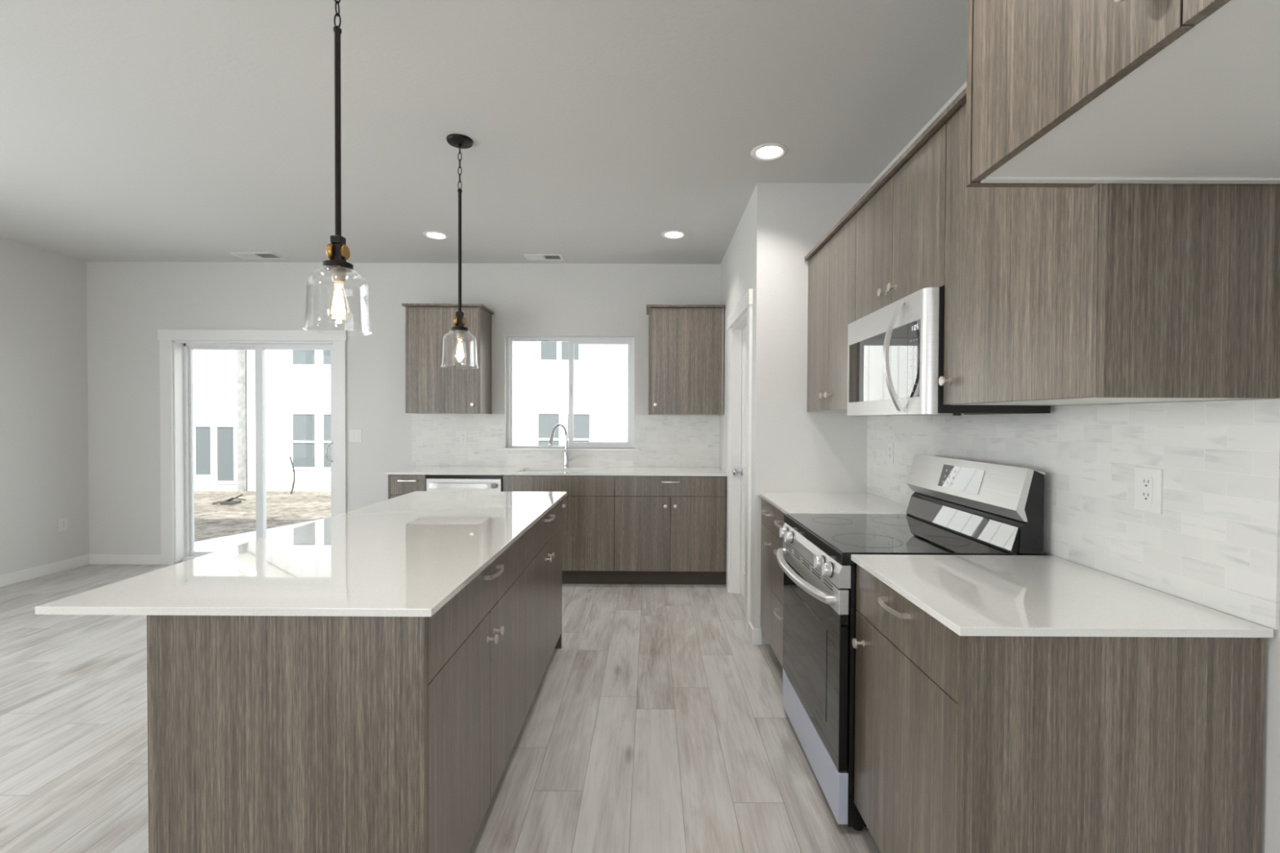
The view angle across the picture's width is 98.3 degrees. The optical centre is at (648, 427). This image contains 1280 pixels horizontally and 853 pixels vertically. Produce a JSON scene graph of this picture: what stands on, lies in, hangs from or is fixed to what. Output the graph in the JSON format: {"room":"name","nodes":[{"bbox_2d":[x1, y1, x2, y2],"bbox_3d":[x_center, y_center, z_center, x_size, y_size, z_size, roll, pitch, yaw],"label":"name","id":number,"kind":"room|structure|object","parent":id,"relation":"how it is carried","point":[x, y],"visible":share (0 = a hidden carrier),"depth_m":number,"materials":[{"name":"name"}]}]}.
{"room":"kitchen","nodes":[
{"label":"kitchen","id":0,"kind":"room"},
{"bbox_2d":[0,237,88,575],"bbox_3d":[-5.196,-0.063,0.344,0.160,2.749,9.382,0,1,0],"label":"wall","id":1,"kind":"structure","parent":0,"point":[44,403],"depth_m":4.66,"materials":[{"name":"paint"}]},
{"bbox_2d":[0,554,89,586],"bbox_3d":[-5.115,1.265,0.444,0.014,0.092,9.222,0,1,0],"label":"baseboard","id":2,"kind":"structure","parent":1,"relation":"attached to","point":[24,575],"depth_m":4.66,"materials":[{"name":"white wood"}]},
{"bbox_2d":[58,516,67,531],"bbox_3d":[-5.105,0.842,4.827,0.007,0.114,0.070,0,1,0],"label":"wall outlet","id":3,"kind":"object","parent":1,"relation":"attached to","point":[63,522],"visible":1,"depth_m":4.82,"materials":[{"name":"white plastic"}]},
{"bbox_2d":[62,520,66,528],"bbox_3d":[-5.102,0.842,4.827,0.002,0.067,0.033,0,1,0],"label":"receptacle","id":4,"kind":"object","parent":3,"relation":"attached to","point":[64,522],"depth_m":4.83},
{"bbox_2d":[86,261,720,564],"bbox_3d":[-1.894,-0.116,5.106,6.737,2.749,0.160,0,1,0],"label":"wall","id":5,"kind":"structure","parent":0,"point":[127,303],"depth_m":5.02,"materials":[{"name":"paint"}]},
{"bbox_2d":[88,554,160,564],"bbox_3d":[-3.594,1.206,5.043,3.003,0.092,0.014,0,1,0],"label":"baseboard","id":6,"kind":"structure","parent":5,"relation":"attached to","point":[121,559],"depth_m":5.04,"materials":[{"name":"white wood"}]},
{"bbox_2d":[157,328,347,564],"bbox_3d":[-3.590,0.183,5.101,1.704,2.136,0.179,0,1,0],"label":"door","id":7,"kind":"structure","parent":5,"relation":"in","point":[175,357],"depth_m":5.04,"materials":[{"name":"white plastic"}]},
{"bbox_2d":[348,429,361,442],"bbox_3d":[-2.667,0.074,5.028,0.116,0.114,0.007,0,1,0],"label":"light switch","id":8,"kind":"object","parent":5,"relation":"attached to","point":[354,435],"visible":1,"depth_m":5.03,"materials":[{"name":"white plastic"}]},
{"bbox_2d":[401,303,493,413],"bbox_3d":[-1.743,-0.585,4.835,0.678,0.922,0.368,0,1,0],"label":"upper cabinet","id":9,"kind":"object","parent":5,"relation":"attached to","point":[431,388],"visible":1,"depth_m":4.68,"materials":[{"name":"brown wood"}]},
{"bbox_2d":[411,413,719,466],"bbox_3d":[-0.757,0.115,5.022,2.790,0.472,0.008,0,1,0],"label":"backsplash","id":10,"kind":"structure","parent":5,"relation":"attached to","point":[685,440],"depth_m":5.02,"materials":[{"name":"tile"}]},
{"bbox_2d":[459,431,466,444],"bbox_3d":[-1.683,0.089,5.017,0.070,0.114,0.007,0,1,0],"label":"wall outlet","id":11,"kind":"object","parent":10,"relation":"attached to","point":[463,434],"visible":1,"depth_m":5.01,"materials":[{"name":"white plastic"}]},
{"bbox_2d":[461,433,465,441],"bbox_3d":[-1.683,0.089,5.015,0.033,0.067,0.002,0,1,0],"label":"receptacle","id":12,"kind":"object","parent":11,"relation":"attached to","point":[463,435],"depth_m":5.01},
{"bbox_2d":[497,336,639,450],"bbox_3d":[-0.720,-0.314,5.065,1.283,1.038,0.170,0,1,0],"label":"window","id":13,"kind":"structure","parent":5,"relation":"in","point":[572,446],"depth_m":5.09,"materials":[{"name":"white plastic"}]},
{"bbox_2d":[646,304,724,414],"bbox_3d":[0.306,-0.575,4.829,0.662,0.922,0.368,0,1,0],"label":"upper cabinet","id":14,"kind":"object","parent":5,"relation":"attached to","point":[686,341],"visible":1,"depth_m":4.68,"materials":[{"name":"brown wood"}]},
{"bbox_2d":[0,564,880,852],"bbox_3d":[-1.914,1.387,0.416,6.817,0.120,9.582,0,1,0],"label":"floor","id":15,"kind":"structure","parent":0,"point":[656,724],"depth_m":2.33,"materials":[{"name":"grey wood"}]},
{"bbox_2d":[146,615,157,852],"bbox_3d":[-1.140,0.856,2.263,0.020,0.896,1.978,0,1,0],"label":"panel","id":16,"kind":"object","parent":15,"relation":"on","point":[151,646],"visible":0.06,"depth_m":1.27,"materials":[{"name":"grey laminate"}]},
{"bbox_2d":[155,532,525,852],"bbox_3d":[-0.806,0.864,1.786,0.652,0.896,1.027,0,1,0],"label":"base cabinet","id":17,"kind":"object","parent":15,"relation":"on","point":[274,734],"visible":0.94,"depth_m":1.27,"materials":[{"name":"laminate"}]},
{"bbox_2d":[35,491,567,617],"bbox_3d":[-0.933,0.400,2.254,0.894,0.018,2.018,0,1,0],"label":"countertop","id":18,"kind":"structure","parent":17,"relation":"on","point":[406,555],"depth_m":1.59,"materials":[{"name":"white stone"}]},
{"bbox_2d":[387,474,426,499],"bbox_3d":[-1.931,0.816,4.707,0.300,0.896,0.648,0,1,0],"label":"base cabinet","id":19,"kind":"object","parent":15,"relation":"on","point":[398,485],"visible":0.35,"depth_m":4.41,"materials":[{"name":"laminate"}]},
{"bbox_2d":[426,475,502,491],"bbox_3d":[-1.474,0.821,4.681,0.599,0.892,0.658,0,1,0],"label":"dishwasher","id":20,"kind":"object","parent":15,"relation":"on","point":[433,482],"visible":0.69,"depth_m":4.40,"materials":[{"name":"silver metal"}]},
{"bbox_2d":[524,499,562,718],"bbox_3d":[-0.803,0.850,2.775,0.652,0.896,0.951,0,1,0],"label":"base cabinet","id":21,"kind":"object","parent":15,"relation":"on","point":[544,540],"visible":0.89,"depth_m":2.65,"materials":[{"name":"laminate"}]},
{"bbox_2d":[502,475,615,583],"bbox_3d":[-0.720,0.825,4.706,0.892,0.892,0.645,0,1,0],"label":"base cabinet","id":22,"kind":"object","parent":15,"relation":"on","point":[588,516],"visible":0.48,"depth_m":4.41,"materials":[{"name":"laminate"}]},
{"bbox_2d":[614,475,727,584],"bbox_3d":[0.179,0.827,4.702,0.907,0.896,0.648,0,1,0],"label":"base cabinet","id":23,"kind":"object","parent":15,"relation":"on","point":[669,530],"visible":0.99,"depth_m":4.41,"materials":[{"name":"laminate"}]},
{"bbox_2d":[384,465,727,475],"bbox_3d":[-0.732,0.365,4.707,2.734,0.018,0.630,0,1,0],"label":"countertop","id":24,"kind":"structure","parent":23,"relation":"on","point":[415,470],"depth_m":4.55,"materials":[{"name":"white stone"}]},
{"bbox_2d":[547,423,577,467],"bbox_3d":[-0.776,0.159,4.861,0.287,0.389,0.103,0,1,-42],"label":"kitchen faucet","id":25,"kind":"object","parent":24,"relation":"on","point":[566,460],"visible":1,"depth_m":4.91,"materials":[{"name":"silver metal"}]},
{"bbox_2d":[563,447,568,467],"bbox_3d":[-0.738,0.263,4.931,0.052,0.180,0.052,0,1,0],"label":"faucet","id":26,"kind":"object","parent":25,"relation":"attached to","point":[566,464],"depth_m":4.91,"materials":[{"name":"silver metal"}]},
{"bbox_2d":[520,470,605,496],"bbox_3d":[-0.725,0.468,4.684,0.750,0.186,0.370,0,1,0],"label":"sink","id":27,"kind":"object","parent":24,"relation":"in","point":[523,470],"visible":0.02,"depth_m":4.87,"materials":[{"name":"silver metal"}]},
{"bbox_2d":[760,497,772,646],"bbox_3d":[0.963,0.853,3.155,0.666,0.896,0.310,0,1,0],"label":"base cabinet","id":28,"kind":"object","parent":15,"relation":"on","point":[766,508],"visible":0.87,"depth_m":3.13,"materials":[{"name":"laminate"}]},
{"bbox_2d":[771,505,785,668],"bbox_3d":[0.962,0.858,2.772,0.666,0.896,0.456,0,1,0],"label":"base cabinet","id":29,"kind":"object","parent":15,"relation":"on","point":[777,573],"visible":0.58,"depth_m":2.86,"materials":[{"name":"laminate"}]},
{"bbox_2d":[758,492,907,514],"bbox_3d":[0.974,0.399,2.920,0.649,0.018,0.766,0,1,0],"label":"countertop","id":30,"kind":"structure","parent":29,"relation":"on","point":[853,503],"depth_m":2.88,"materials":[{"name":"white stone"}]},
{"bbox_2d":[776,453,1044,831],"bbox_3d":[0.897,0.719,2.157,0.734,1.192,0.759,0,1,0],"label":"electric range","id":31,"kind":"object","parent":15,"relation":"on","point":[956,507],"visible":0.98,"depth_m":1.98,"materials":[{"name":"silver glass"}]},
{"bbox_2d":[783,513,1022,565],"bbox_3d":[0.910,0.418,2.153,0.588,0.040,0.759,0,1,0],"label":"cooktop","id":32,"kind":"object","parent":31,"relation":"in","point":[835,537],"depth_m":2.03,"materials":[{"name":"black glass"}]},
{"bbox_2d":[852,564,1266,852],"bbox_3d":[0.959,0.877,1.472,0.666,0.896,0.609,0,1,0],"label":"base cabinet","id":33,"kind":"object","parent":15,"relation":"on","point":[963,744],"visible":0.93,"depth_m":1.17,"materials":[{"name":"laminate"}]},
{"bbox_2d":[851,554,1273,637],"bbox_3d":[0.969,0.420,1.458,0.649,0.018,0.624,0,1,0],"label":"countertop","id":34,"kind":"structure","parent":33,"relation":"on","point":[971,595],"depth_m":1.32,"materials":[{"name":"white stone"}]},
{"bbox_2d":[0,0,967,264],"bbox_3d":[-1.900,-1.497,0.375,6.817,0.150,9.582,0,1,0],"label":"ceiling","id":35,"kind":"structure","parent":0,"point":[131,131],"depth_m":2.58,"materials":[{"name":"paint"}]},
{"bbox_2d":[227,252,286,259],"bbox_3d":[-3.390,-1.490,4.798,0.380,0.006,0.180,0,1,0],"label":"ceiling vent","id":36,"kind":"object","parent":35,"relation":"in","point":[242,255],"visible":1,"depth_m":4.79,"materials":[{"name":"white metal"}]},
{"bbox_2d":[302,0,372,334],"bbox_3d":[-0.927,-0.862,1.650,0.182,1.146,0.182,0,1,0],"label":"pendant light","id":37,"kind":"object","parent":35,"relation":"hanging from","point":[337,251],"visible":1,"depth_m":1.64,"materials":[{"name":"brown metal"}]},
{"bbox_2d":[330,267,346,283],"bbox_3d":[-0.929,-0.455,1.656,0.042,0.038,0.042,0,1,0],"label":"socket","id":38,"kind":"object","parent":37,"relation":"attached to","point":[338,277],"depth_m":1.64,"materials":[{"name":"silver metal"}]},
{"bbox_2d":[422,231,448,239],"bbox_3d":[-1.633,-1.473,4.246,0.190,0.008,0.190,0,1,0],"label":"recessed light","id":39,"kind":"object","parent":35,"relation":"in","point":[430,234],"visible":1,"depth_m":4.24,"materials":[{"name":"white plastic"}]},
{"bbox_2d":[440,133,478,368],"bbox_3d":[-0.958,-0.879,2.805,0.182,1.146,0.182,0,1,0],"label":"pendant light","id":40,"kind":"object","parent":35,"relation":"hanging from","point":[460,141],"visible":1,"depth_m":2.80,"materials":[{"name":"brown metal"}]},
{"bbox_2d":[455,330,464,338],"bbox_3d":[-0.960,-0.472,2.811,0.042,0.038,0.042,0,1,0],"label":"socket","id":41,"kind":"object","parent":40,"relation":"attached to","point":[460,335],"depth_m":2.80,"materials":[{"name":"silver metal"}]},
{"bbox_2d":[523,253,564,260],"bbox_3d":[-0.910,-1.478,4.802,0.320,0.006,0.160,0,1,0],"label":"ceiling vent","id":42,"kind":"object","parent":35,"relation":"in","point":[529,256],"visible":1,"depth_m":4.79,"materials":[{"name":"white metal"}]},
{"bbox_2d":[661,230,686,239],"bbox_3d":[0.189,-1.463,4.204,0.190,0.008,0.190,0,1,0],"label":"recessed light","id":43,"kind":"object","parent":35,"relation":"in","point":[671,234],"visible":1,"depth_m":4.20,"materials":[{"name":"white plastic"}]},
{"bbox_2d":[751,142,787,160],"bbox_3d":[0.630,-1.442,2.903,0.190,0.008,0.190,0,1,0],"label":"recessed light","id":44,"kind":"object","parent":35,"relation":"in","point":[769,151],"visible":1,"depth_m":2.89,"materials":[{"name":"white plastic"}]},
{"bbox_2d":[719,191,753,611],"bbox_3d":[0.695,-0.090,4.217,0.115,2.749,1.605,0,1,0],"label":"wall","id":45,"kind":"structure","parent":0,"point":[737,263],"depth_m":4.17,"materials":[{"name":"paint"}]},
{"bbox_2d":[726,288,752,635],"bbox_3d":[0.680,0.213,3.901,0.140,2.150,0.968,0,1,0],"label":"door","id":46,"kind":"structure","parent":45,"relation":"in","point":[740,335],"depth_m":4.25,"materials":[{"name":"white wood"}]},
{"bbox_2d":[747,621,762,644],"bbox_3d":[0.645,1.250,3.372,0.060,0.092,0.135,0,1,0],"label":"baseboard","id":47,"kind":"structure","parent":45,"relation":"attached to","point":[754,635],"depth_m":3.31,"materials":[{"name":"white wood"}]},
{"bbox_2d":[750,182,871,644],"bbox_3d":[0.972,-0.077,3.356,0.674,2.749,0.115,0,1,0],"label":"wall","id":48,"kind":"structure","parent":0,"point":[795,449],"depth_m":3.30,"materials":[{"name":"paint"}]},
{"bbox_2d":[869,81,1279,852],"bbox_3d":[1.381,-0.031,0.327,0.160,2.749,9.382,0,1,0],"label":"wall","id":49,"kind":"structure","parent":0,"point":[1271,771],"depth_m":1.16,"materials":[{"name":"paint"}]},
{"bbox_2d":[804,208,856,412],"bbox_3d":[1.106,-0.546,2.906,0.393,0.916,0.768,0,1,0],"label":"upper cabinet","id":50,"kind":"object","parent":49,"relation":"attached to","point":[832,263],"visible":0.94,"depth_m":2.86,"materials":[{"name":"brown wood"}]},
{"bbox_2d":[851,115,947,320],"bbox_3d":[1.105,-0.725,2.136,0.393,0.536,0.766,0,1,0],"label":"upper cabinet","id":51,"kind":"object","parent":49,"relation":"attached to","point":[900,219],"visible":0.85,"depth_m":2.03,"materials":[{"name":"brown wood"}]},
{"bbox_2d":[847,287,1050,415],"bbox_3d":[1.046,-0.248,2.143,0.473,0.408,0.757,0,1,0],"label":"microwave oven","id":52,"kind":"object","parent":51,"relation":"attached to","point":[895,351],"visible":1,"depth_m":1.90,"materials":[{"name":"silver metal"}]},
{"bbox_2d":[866,398,1279,629],"bbox_3d":[1.301,0.163,2.220,0.008,0.477,2.162,0,1,0],"label":"backsplash","id":53,"kind":"structure","parent":49,"relation":"attached to","point":[1214,543],"depth_m":1.42,"materials":[{"name":"tile"}]},
{"bbox_2d":[887,441,893,463],"bbox_3d":[1.296,0.135,2.975,0.007,0.114,0.070,0,1,0],"label":"wall outlet","id":54,"kind":"object","parent":53,"relation":"attached to","point":[890,445],"visible":1,"depth_m":2.96,"materials":[{"name":"white plastic"}]},
{"bbox_2d":[888,446,891,459],"bbox_3d":[1.294,0.135,2.975,0.002,0.067,0.033,0,1,0],"label":"receptacle","id":55,"kind":"object","parent":54,"relation":"attached to","point":[889,447],"depth_m":2.97,"materials":[{"name":"white plastic"}]},
{"bbox_2d":[1133,466,1162,514],"bbox_3d":[1.292,0.161,1.435,0.007,0.114,0.078,0,1,0],"label":"wall outlet","id":56,"kind":"object","parent":53,"relation":"attached to","point":[1148,482],"visible":1,"depth_m":1.43,"materials":[{"name":"white plastic"}]},
{"bbox_2d":[1140,476,1152,503],"bbox_3d":[1.289,0.161,1.435,0.002,0.067,0.033,0,1,0],"label":"receptacle","id":57,"kind":"object","parent":56,"relation":"attached to","point":[1146,482],"depth_m":1.43,"materials":[{"name":"white plastic"}]},
{"bbox_2d":[938,86,1279,405],"bbox_3d":[1.102,-0.524,1.443,0.393,0.917,0.625,0,1,0],"label":"upper cabinet","id":58,"kind":"object","parent":49,"relation":"attached to","point":[1099,293],"visible":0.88,"depth_m":1.14,"materials":[{"name":"brown wood"}]},
{"bbox_2d":[964,0,1279,187],"bbox_3d":[0.965,-0.731,0.675,0.680,0.482,0.937,0,1,0],"label":"upper cabinet","id":59,"kind":"object","parent":49,"relation":"attached to","point":[1060,93],"visible":1,"depth_m":0.91,"materials":[{"name":"brown wood"}]},
{"label":"outside","id":60,"kind":"structure","parent":0,"visible":0},
{"bbox_2d":[194,489,330,542],"bbox_3d":[-3.964,1.316,15.682,36.000,0.200,20.700,0,1,0],"label":"ground","id":61,"kind":"structure","parent":60,"point":[211,521],"depth_m":8.67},
{"bbox_2d":[192,350,247,491],"bbox_3d":[-11.675,-2.658,13.995,7.350,7.720,6.800,0,1,0],"label":"neighbor house","id":62,"kind":"structure","parent":61,"relation":"on","point":[220,376],"depth_m":11.01,"materials":[{"name":"white"}]},
{"bbox_2d":[212,493,245,504],"bbox_3d":[-7.115,1.210,9.378,0.423,0.161,0.239,0,1,0],"label":"debris","id":63,"kind":"object","parent":61,"relation":"on","point":[229,501],"visible":1,"depth_m":9.35,"materials":[{"name":"grey wood"}]},
{"bbox_2d":[194,518,324,551],"bbox_3d":[-2.037,1.327,7.071,7.100,0.044,3.710,0,1,0],"label":"patio slab","id":64,"kind":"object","parent":61,"relation":"on","point":[220,544],"visible":0.05,"depth_m":6.41,"materials":[{"name":"concrete"}]},
{"bbox_2d":[288,456,295,493],"bbox_3d":[-6.853,0.914,10.633,0.112,0.729,0.028,0,1,0],"label":"conduit","id":65,"kind":"object","parent":61,"relation":"on","point":[290,457],"visible":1,"depth_m":10.62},
{"bbox_2d":[246,341,627,491],"bbox_3d":[0.237,-2.803,14.160,16.430,8.120,7.300,0,1,0],"label":"neighbor house","id":66,"kind":"structure","parent":61,"relation":"on","point":[298,382],"depth_m":11.31,"materials":[{"name":"grey"}]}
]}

